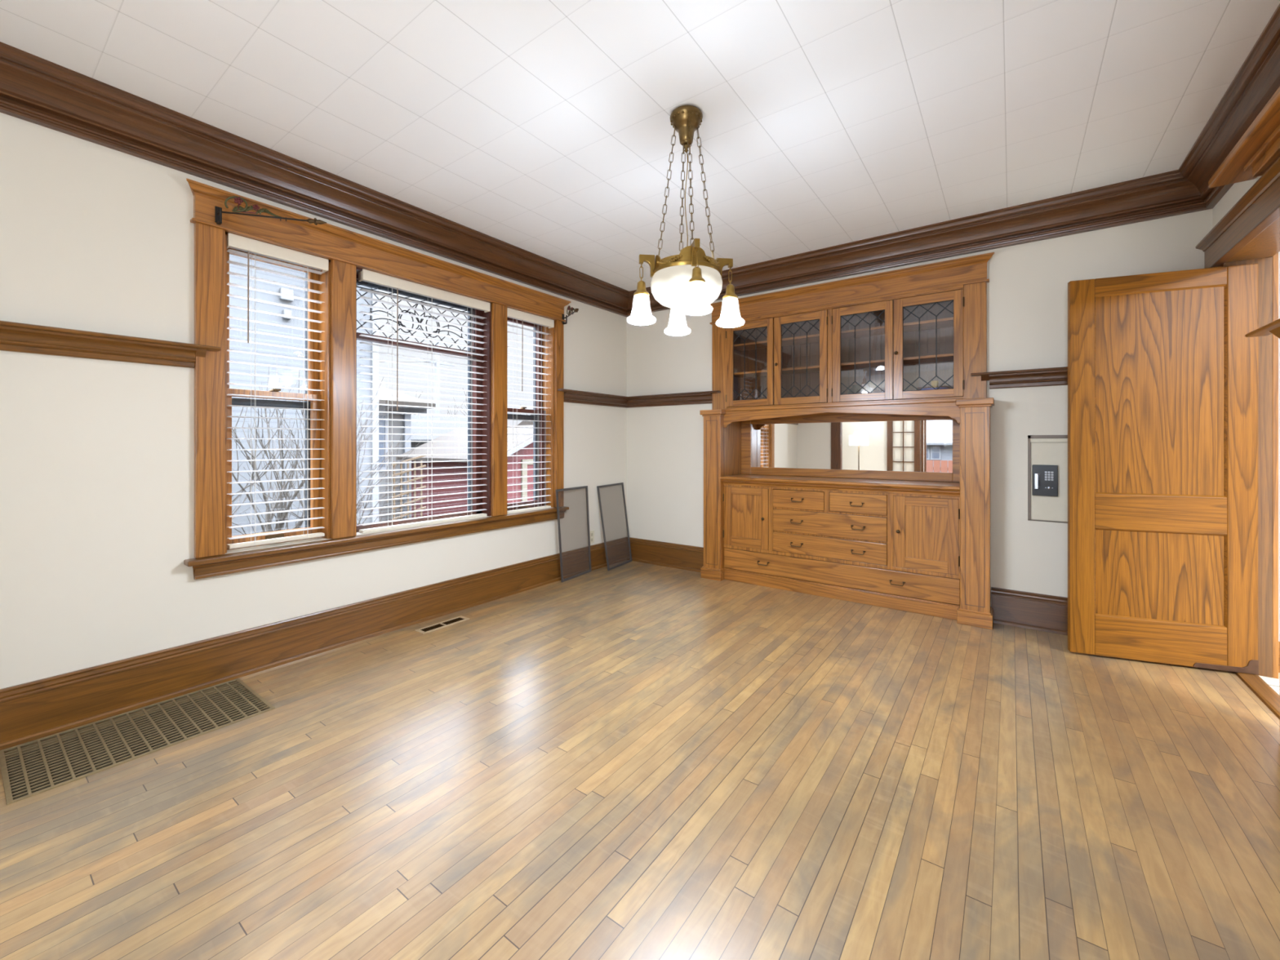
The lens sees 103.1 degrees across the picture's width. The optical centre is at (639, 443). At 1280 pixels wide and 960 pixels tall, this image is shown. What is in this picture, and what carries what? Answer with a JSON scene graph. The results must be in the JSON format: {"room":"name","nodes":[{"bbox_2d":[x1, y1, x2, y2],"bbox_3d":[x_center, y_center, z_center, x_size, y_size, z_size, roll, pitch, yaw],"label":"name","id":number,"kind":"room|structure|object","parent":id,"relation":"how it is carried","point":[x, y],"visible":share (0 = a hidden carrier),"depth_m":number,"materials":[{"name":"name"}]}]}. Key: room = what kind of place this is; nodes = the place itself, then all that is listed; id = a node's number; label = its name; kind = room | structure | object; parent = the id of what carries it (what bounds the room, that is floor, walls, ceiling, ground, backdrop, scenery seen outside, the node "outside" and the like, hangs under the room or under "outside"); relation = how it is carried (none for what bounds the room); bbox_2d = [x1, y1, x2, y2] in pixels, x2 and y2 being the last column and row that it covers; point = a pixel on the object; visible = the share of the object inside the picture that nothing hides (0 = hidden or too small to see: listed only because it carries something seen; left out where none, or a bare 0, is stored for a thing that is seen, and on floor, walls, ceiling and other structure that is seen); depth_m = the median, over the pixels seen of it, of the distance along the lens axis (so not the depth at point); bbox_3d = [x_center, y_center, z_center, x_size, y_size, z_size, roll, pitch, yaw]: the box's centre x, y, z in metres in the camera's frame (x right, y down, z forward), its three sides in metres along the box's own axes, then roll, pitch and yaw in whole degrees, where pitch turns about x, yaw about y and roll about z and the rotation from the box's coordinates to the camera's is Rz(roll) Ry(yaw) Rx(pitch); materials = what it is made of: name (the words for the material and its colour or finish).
{"room":"dining room","nodes":[
{"label":"dining room","id":0,"kind":"room"},
{"bbox_2d":[0,112,626,688],"bbox_3d":[-1.591,-0.152,3.450,0.200,2.704,4.640,0,0,36],"label":"wall","id":1,"kind":"structure","parent":0,"point":[97,456],"depth_m":2.29,"materials":[{"name":"paint"}]},
{"bbox_2d":[0,537,626,750],"bbox_3d":[-1.496,1.085,3.381,0.034,0.229,4.640,0,0,36],"label":"baseboard","id":2,"kind":"structure","parent":1,"relation":"attached to","point":[30,711],"depth_m":2.62,"materials":[{"name":"brown wood"}]},
{"bbox_2d":[0,41,629,316],"bbox_3d":[-1.444,-1.405,3.343,0.163,0.199,4.640,0,0,36],"label":"trim","id":3,"kind":"structure","parent":1,"relation":"attached to","point":[33,89],"depth_m":2.58,"materials":[{"name":"brown wood"}]},
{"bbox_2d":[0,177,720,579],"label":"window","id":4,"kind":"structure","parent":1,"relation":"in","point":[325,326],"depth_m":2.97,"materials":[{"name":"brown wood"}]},
{"bbox_2d":[214,195,326,225],"bbox_3d":[-1.863,-1.155,2.567,0.499,0.140,0.045,0,0,-12],"label":"curtain rod","id":5,"kind":"object","parent":4,"relation":"attached to","point":[218,211],"visible":1,"depth_m":2.53,"materials":[{"name":"paint"}]},
{"bbox_2d":[234,196,259,213],"bbox_3d":[-1.960,-1.186,2.534,0.109,0.078,0.015,0,0,-16],"label":"flower","id":6,"kind":"object","parent":5,"relation":"on","point":[238,200],"depth_m":2.53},
{"bbox_2d":[226,232,328,549],"bbox_3d":[-1.979,-0.263,2.789,0.085,1.615,0.470,0,0,36],"label":"window blind","id":7,"kind":"object","parent":4,"relation":"attached to","point":[251,246],"visible":0.96,"depth_m":2.77,"materials":[{"name":"white plastic"}]},
{"bbox_2d":[358,268,489,533],"bbox_3d":[-1.448,-0.255,3.515,0.085,1.630,0.943,0,0,36],"label":"window blind","id":8,"kind":"object","parent":4,"relation":"attached to","point":[367,276],"visible":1,"depth_m":3.44,"materials":[{"name":"white plastic"}]},
{"bbox_2d":[506,307,554,513],"bbox_3d":[-0.925,-0.252,4.230,0.085,1.636,0.509,0,0,36],"label":"window blind","id":9,"kind":"object","parent":4,"relation":"attached to","point":[512,313],"visible":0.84,"depth_m":4.23,"materials":[{"name":"white plastic"}]},
{"bbox_2d":[561,305,578,324],"bbox_3d":[-0.589,-1.115,4.322,0.035,0.140,0.363,0,0,-29],"label":"curtain rod","id":10,"kind":"object","parent":4,"relation":"attached to","point":[571,309],"visible":1,"depth_m":4.37,"materials":[{"name":"paint"}]},
{"bbox_2d":[355,266,491,534],"bbox_3d":[-1.536,-0.246,3.559,0.240,1.653,1.076,0,0,36],"label":"window","id":11,"kind":"structure","parent":1,"relation":"in","point":[486,412],"depth_m":3.89,"materials":[{"name":"brown wood"}]},
{"bbox_2d":[506,317,554,511],"bbox_3d":[-1.003,-0.246,4.287,0.240,1.653,0.605,0,0,36],"label":"window","id":12,"kind":"structure","parent":1,"relation":"in","point":[550,357],"depth_m":4.46,"materials":[{"name":"brown wood"}]},
{"bbox_2d":[589,530,594,543],"bbox_3d":[-0.459,0.891,4.821,0.008,0.118,0.070,0,0,36],"label":"wall outlet","id":13,"kind":"object","parent":1,"relation":"attached to","point":[592,532],"visible":0.85,"depth_m":4.82,"materials":[{"name":"beige plastic"}]},
{"bbox_2d":[0,560,1279,959],"bbox_3d":[-0.720,1.215,0.936,4.214,0.030,8.330,0,0,36],"label":"floor","id":14,"kind":"structure","parent":0,"point":[633,760],"depth_m":1.69,"materials":[{"name":"brown wood"}]},
{"bbox_2d":[0,678,275,804],"bbox_3d":[-2.071,1.302,2.134,0.496,0.215,0.768,0,0,36],"label":"floor vent","id":15,"kind":"object","parent":14,"relation":"in","point":[29,773],"visible":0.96,"depth_m":2.10,"materials":[{"name":"metal"}]},
{"bbox_2d":[414,615,469,634],"bbox_3d":[-1.301,1.278,3.354,0.097,0.165,0.340,0,0,36],"label":"floor vent","id":16,"kind":"object","parent":14,"relation":"in","point":[431,628],"visible":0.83,"depth_m":3.34,"materials":[{"name":"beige metal"}]},
{"bbox_2d":[555,485,591,582],"bbox_3d":[-0.586,0.798,4.540,0.032,0.803,0.479,0,0,31],"label":"screen","id":17,"kind":"object","parent":14,"relation":"on","point":[584,486],"visible":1,"depth_m":4.47,"materials":[{"name":"grey"}]},
{"bbox_2d":[596,482,631,570],"bbox_3d":[-0.231,0.801,4.989,0.164,0.798,0.439,0,0,36],"label":"screen","id":18,"kind":"object","parent":14,"relation":"on","point":[620,483],"visible":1,"depth_m":4.94,"materials":[{"name":"grey"}]},
{"bbox_2d":[699,252,994,629],"bbox_3d":[1.543,-0.031,4.095,2.162,2.462,0.498,0,0,36],"label":"buffet","id":19,"kind":"object","parent":14,"relation":"on","point":[818,490],"visible":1,"depth_m":3.96,"materials":[{"name":"brown wood"}]},
{"bbox_2d":[751,386,762,399],"bbox_3d":[1.058,-0.419,4.597,0.116,0.190,0.116,0,0,36],"label":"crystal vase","id":20,"kind":"object","parent":19,"relation":"on","point":[751,386],"visible":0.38,"depth_m":4.60,"materials":[{"name":"clear glass"}]},
{"bbox_2d":[720,474,959,491],"bbox_3d":[1.542,0.308,4.081,1.773,0.033,0.431,0,0,36],"label":"countertop","id":21,"kind":"structure","parent":19,"relation":"on","point":[897,484],"depth_m":3.89,"materials":[{"name":"brown wood"}]},
{"bbox_2d":[734,396,951,407],"bbox_3d":[1.597,-0.313,4.166,1.798,0.020,0.280,0,0,36],"label":"shelf","id":22,"kind":"object","parent":19,"relation":"attached to","point":[943,397],"depth_m":4.08,"materials":[{"name":"brown wood"}]},
{"bbox_2d":[733,317,953,351],"bbox_3d":[1.606,-0.879,4.178,1.798,0.018,0.250,0,0,36],"label":"shelf","id":23,"kind":"object","parent":19,"relation":"attached to","point":[943,324],"depth_m":4.09,"materials":[{"name":"brown wood"}]},
{"bbox_2d":[733,353,953,377],"bbox_3d":[1.606,-0.624,4.178,1.798,0.018,0.250,0,0,36],"label":"shelf","id":24,"kind":"object","parent":19,"relation":"attached to","point":[942,359],"depth_m":4.08,"materials":[{"name":"brown wood"}]},
{"bbox_2d":[751,419,952,472],"bbox_3d":[1.687,0.024,4.265,1.612,0.405,0.007,0,0,36],"label":"mirror","id":25,"kind":"object","parent":19,"relation":"attached to","point":[815,446],"depth_m":4.20,"materials":[{"name":"clear mirror"}]},
{"bbox_2d":[847,384,866,401],"bbox_3d":[1.746,-0.394,4.082,0.150,0.140,0.150,0,0,36],"label":"jar","id":26,"kind":"object","parent":19,"relation":"on","point":[855,388],"visible":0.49,"depth_m":4.03,"materials":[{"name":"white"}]},
{"bbox_2d":[920,380,948,390],"bbox_3d":[2.162,-0.392,3.727,0.180,0.135,0.180,0,0,36],"label":"dish","id":27,"kind":"object","parent":19,"relation":"on","point":[935,383],"visible":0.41,"depth_m":3.71,"materials":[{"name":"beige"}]},
{"bbox_2d":[1233,671,1279,719],"bbox_3d":[2.916,1.194,2.321,0.090,0.012,0.790,0,0,36],"label":"threshold","id":28,"kind":"object","parent":14,"relation":"on","point":[1267,695],"visible":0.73,"depth_m":2.44,"materials":[{"name":"brown wood"}]},
{"bbox_2d":[0,0,1279,291],"bbox_3d":[-0.720,-1.554,0.979,4.524,0.100,8.400,0,0,36],"label":"ceiling","id":29,"kind":"structure","parent":0,"point":[544,128],"depth_m":2.22,"materials":[{"name":"paint"}]},
{"bbox_2d":[626,104,745,336],"bbox_3d":[0.212,-1.024,2.323,0.440,0.959,0.440,0,0,36],"label":"chandelier","id":30,"kind":"object","parent":29,"relation":"hanging from","point":[687,282],"visible":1,"depth_m":2.26,"materials":[{"name":"white glass"}]},
{"bbox_2d":[626,280,656,325],"bbox_3d":[0.006,-0.639,2.298,0.134,0.190,0.134,0,0,36],"label":"lampshade","id":31,"kind":"object","parent":30,"relation":"attached to","point":[641,315],"depth_m":2.27,"materials":[{"name":"white glass"}]},
{"bbox_2d":[664,308,690,336],"bbox_3d":[0.187,-0.639,2.529,0.134,0.190,0.134,0,0,36],"label":"lampshade","id":32,"kind":"object","parent":30,"relation":"attached to","point":[677,324],"depth_m":2.49,"materials":[{"name":"white glass"}]},
{"bbox_2d":[680,266,712,315],"bbox_3d":[0.237,-0.639,2.118,0.134,0.190,0.134,0,0,36],"label":"lampshade","id":33,"kind":"object","parent":30,"relation":"attached to","point":[694,280],"depth_m":2.10,"materials":[{"name":"white glass"}]},
{"bbox_2d":[715,284,745,328],"bbox_3d":[0.417,-0.639,2.349,0.134,0.190,0.134,0,0,36],"label":"lampshade","id":34,"kind":"object","parent":30,"relation":"attached to","point":[730,317],"depth_m":2.32,"materials":[{"name":"white glass"}]},
{"bbox_2d":[626,208,1212,606],"bbox_3d":[1.560,-0.152,4.094,4.524,2.704,0.120,0,0,36],"label":"wall","id":35,"kind":"structure","parent":0,"point":[1027,287],"depth_m":3.37,"materials":[{"name":"paint"}]},
{"bbox_2d":[626,537,703,572],"bbox_3d":[0.249,1.085,4.957,0.990,0.229,0.034,0,0,36],"label":"baseboard","id":36,"kind":"structure","parent":35,"relation":"attached to","point":[689,557],"depth_m":4.94,"materials":[{"name":"brown wood"}]},
{"bbox_2d":[626,169,1211,316],"bbox_3d":[1.476,-1.405,3.980,4.124,0.199,0.163,0,0,36],"label":"trim","id":37,"kind":"structure","parent":35,"relation":"attached to","point":[1166,194],"depth_m":3.38,"materials":[{"name":"brown wood"}]},
{"bbox_2d":[970,366,1067,389],"bbox_3d":[2.707,-0.418,3.123,1.122,0.106,0.092,0,0,36],"label":"rail","id":38,"kind":"object","parent":35,"relation":"attached to","point":[1051,376],"visible":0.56,"depth_m":3.28,"materials":[{"name":"brown wood"}]},
{"bbox_2d":[991,586,1067,635],"bbox_3d":[2.769,1.085,3.114,1.014,0.229,0.034,0,0,36],"label":"baseboard","id":39,"kind":"structure","parent":35,"relation":"attached to","point":[1026,610],"depth_m":3.29,"materials":[{"name":"brown wood"}]},
{"bbox_2d":[1027,435,1067,523],"bbox_3d":[2.714,0.226,3.147,0.494,0.554,0.044,0,0,36],"label":"wall panel","id":40,"kind":"object","parent":35,"relation":"attached to","point":[1049,452],"depth_m":3.24,"materials":[{"name":"white"}]},
{"bbox_2d":[1212,175,1262,228],"bbox_3d":[1.887,-0.152,0.905,0.170,2.704,4.640,0,0,36],"label":"wall","id":41,"kind":"structure","parent":0,"point":[1237,190],"depth_m":2.60,"materials":[{"name":"paint"}]},
{"bbox_2d":[1067,263,1258,675],"bbox_3d":[2.813,0.139,2.760,0.778,2.122,0.040,0,0,22],"label":"door","id":42,"kind":"structure","parent":41,"relation":"in","point":[1162,367],"depth_m":2.74,"materials":[{"name":"brown wood"}]},
{"bbox_2d":[1178,3,1279,208],"bbox_3d":[1.752,-1.405,1.004,0.163,0.199,4.640,0,0,36],"label":"trim","id":43,"kind":"structure","parent":41,"relation":"attached to","point":[1257,80],"depth_m":2.22,"materials":[{"name":"brown wood"}]},
{"bbox_2d":[1195,156,1279,679],"bbox_3d":[2.904,0.046,2.334,0.256,2.308,1.127,0,0,36],"label":"door frame","id":44,"kind":"structure","parent":41,"relation":"attached to","point":[1249,233],"depth_m":2.59,"materials":[{"name":"brown wood"}]},
{"bbox_2d":[1208,86,1279,187],"bbox_3d":[1.941,-1.196,1.250,0.150,0.103,2.780,0,0,36],"label":"cap","id":45,"kind":"object","parent":41,"relation":"attached to","point":[1258,148],"visible":0.9,"depth_m":2.08,"materials":[{"name":"brown wood"}]},
{"bbox_2d":[1244,318,1279,338],"bbox_3d":[1.527,-0.418,0.636,0.092,0.106,3.780,0,0,36],"label":"rail","id":46,"kind":"object","parent":41,"relation":"attached to","point":[1273,327],"visible":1,"depth_m":2.04,"materials":[{"name":"brown wood"}]},
{"bbox_2d":[1259,672,1279,695],"bbox_3d":[3.442,1.208,0.474,2.961,0.024,3.900,0,0,36],"label":"floor","id":47,"kind":"structure","parent":0,"point":[1274,683],"depth_m":2.53,"materials":[{"name":"tile"}]},
{"bbox_2d":[1278,251,1279,641],"bbox_3d":[4.498,-0.100,1.870,2.906,2.600,0.100,0,0,36],"label":"wall","id":48,"kind":"structure","parent":0,"point":[1279,251],"depth_m":2.65,"materials":[{"name":"white paint"}]},
{"bbox_2d":[1278,640,1279,672],"bbox_3d":[4.433,1.115,1.844,2.781,0.161,0.018,0,0,36],"label":"baseboard","id":49,"kind":"structure","parent":48,"relation":"attached to","point":[1278,641],"depth_m":2.64,"materials":[{"name":"brown wood"}]},
{"label":"outside","id":50,"kind":"structure","parent":0,"visible":0},
{"bbox_3d":[-0.140,2.150,5.263,80.000,0.100,80.000,0,0,36],"label":"ground","id":51,"kind":"structure","parent":50,"visible":0},
{"bbox_2d":[229,253,378,536],"bbox_3d":[-8.560,-0.650,3.494,5.100,5.500,11.800,0,0,36],"label":"house","id":52,"kind":"structure","parent":51,"relation":"on","point":[235,323],"depth_m":5.73,"materials":[{"name":"white"}]},
{"bbox_2d":[231,352,419,534],"bbox_3d":[-3.110,0.656,3.999,2.596,2.911,2.031,0,0,-1],"label":"bare tree","id":53,"kind":"object","parent":51,"relation":"on","point":[268,517],"visible":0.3,"depth_m":3.96,"materials":[{"name":"grey plant"}]},
{"bbox_2d":[378,385,435,521],"bbox_3d":[-10.557,-0.200,13.041,7.000,4.600,7.250,0,0,36],"label":"house","id":54,"kind":"structure","parent":51,"relation":"on","point":[381,393],"depth_m":13.40,"materials":[{"name":"beige"}]},
{"bbox_2d":[391,455,426,519],"bbox_3d":[-3.901,1.148,8.573,0.040,1.905,0.607,0,0,36],"label":"trellis","id":55,"kind":"object","parent":51,"relation":"on","point":[421,466],"visible":0.57,"depth_m":8.56,"materials":[{"name":"white wood"}]},
{"bbox_2d":[417,342,455,416],"bbox_3d":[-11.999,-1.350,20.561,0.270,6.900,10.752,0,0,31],"label":"utility pole","id":56,"kind":"object","parent":51,"relation":"on","point":[437,397],"visible":0.34,"depth_m":24.26,"materials":[{"name":"grey"}]},
{"bbox_2d":[410,414,467,501],"bbox_3d":[-8.633,0.500,19.904,3.800,3.200,5.600,0,0,36],"label":"garage","id":57,"kind":"structure","parent":51,"relation":"on","point":[417,417],"depth_m":19.35,"materials":[{"name":"beige"}]},
{"bbox_2d":[395,425,533,517],"bbox_3d":[-3.439,0.835,12.757,3.725,2.530,3.536,0,0,36],"label":"garden shed","id":58,"kind":"object","parent":51,"relation":"on","point":[509,430],"visible":0.28,"depth_m":11.54,"materials":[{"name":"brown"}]},
{"bbox_2d":[410,388,527,417],"bbox_3d":[-8.638,-0.552,26.486,4.562,5.332,22.066,0,0,36],"label":"bare trees","id":59,"kind":"object","parent":51,"relation":"on","point":[467,388],"visible":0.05,"depth_m":25.39,"materials":[{"name":"grey plant"}]},
{"bbox_2d":[517,414,533,425],"bbox_3d":[-1.621,0.275,23.137,5.300,3.650,7.500,0,0,36],"label":"house","id":60,"kind":"structure","parent":51,"relation":"on","point":[522,423],"depth_m":20.70,"materials":[{"name":"beige"}]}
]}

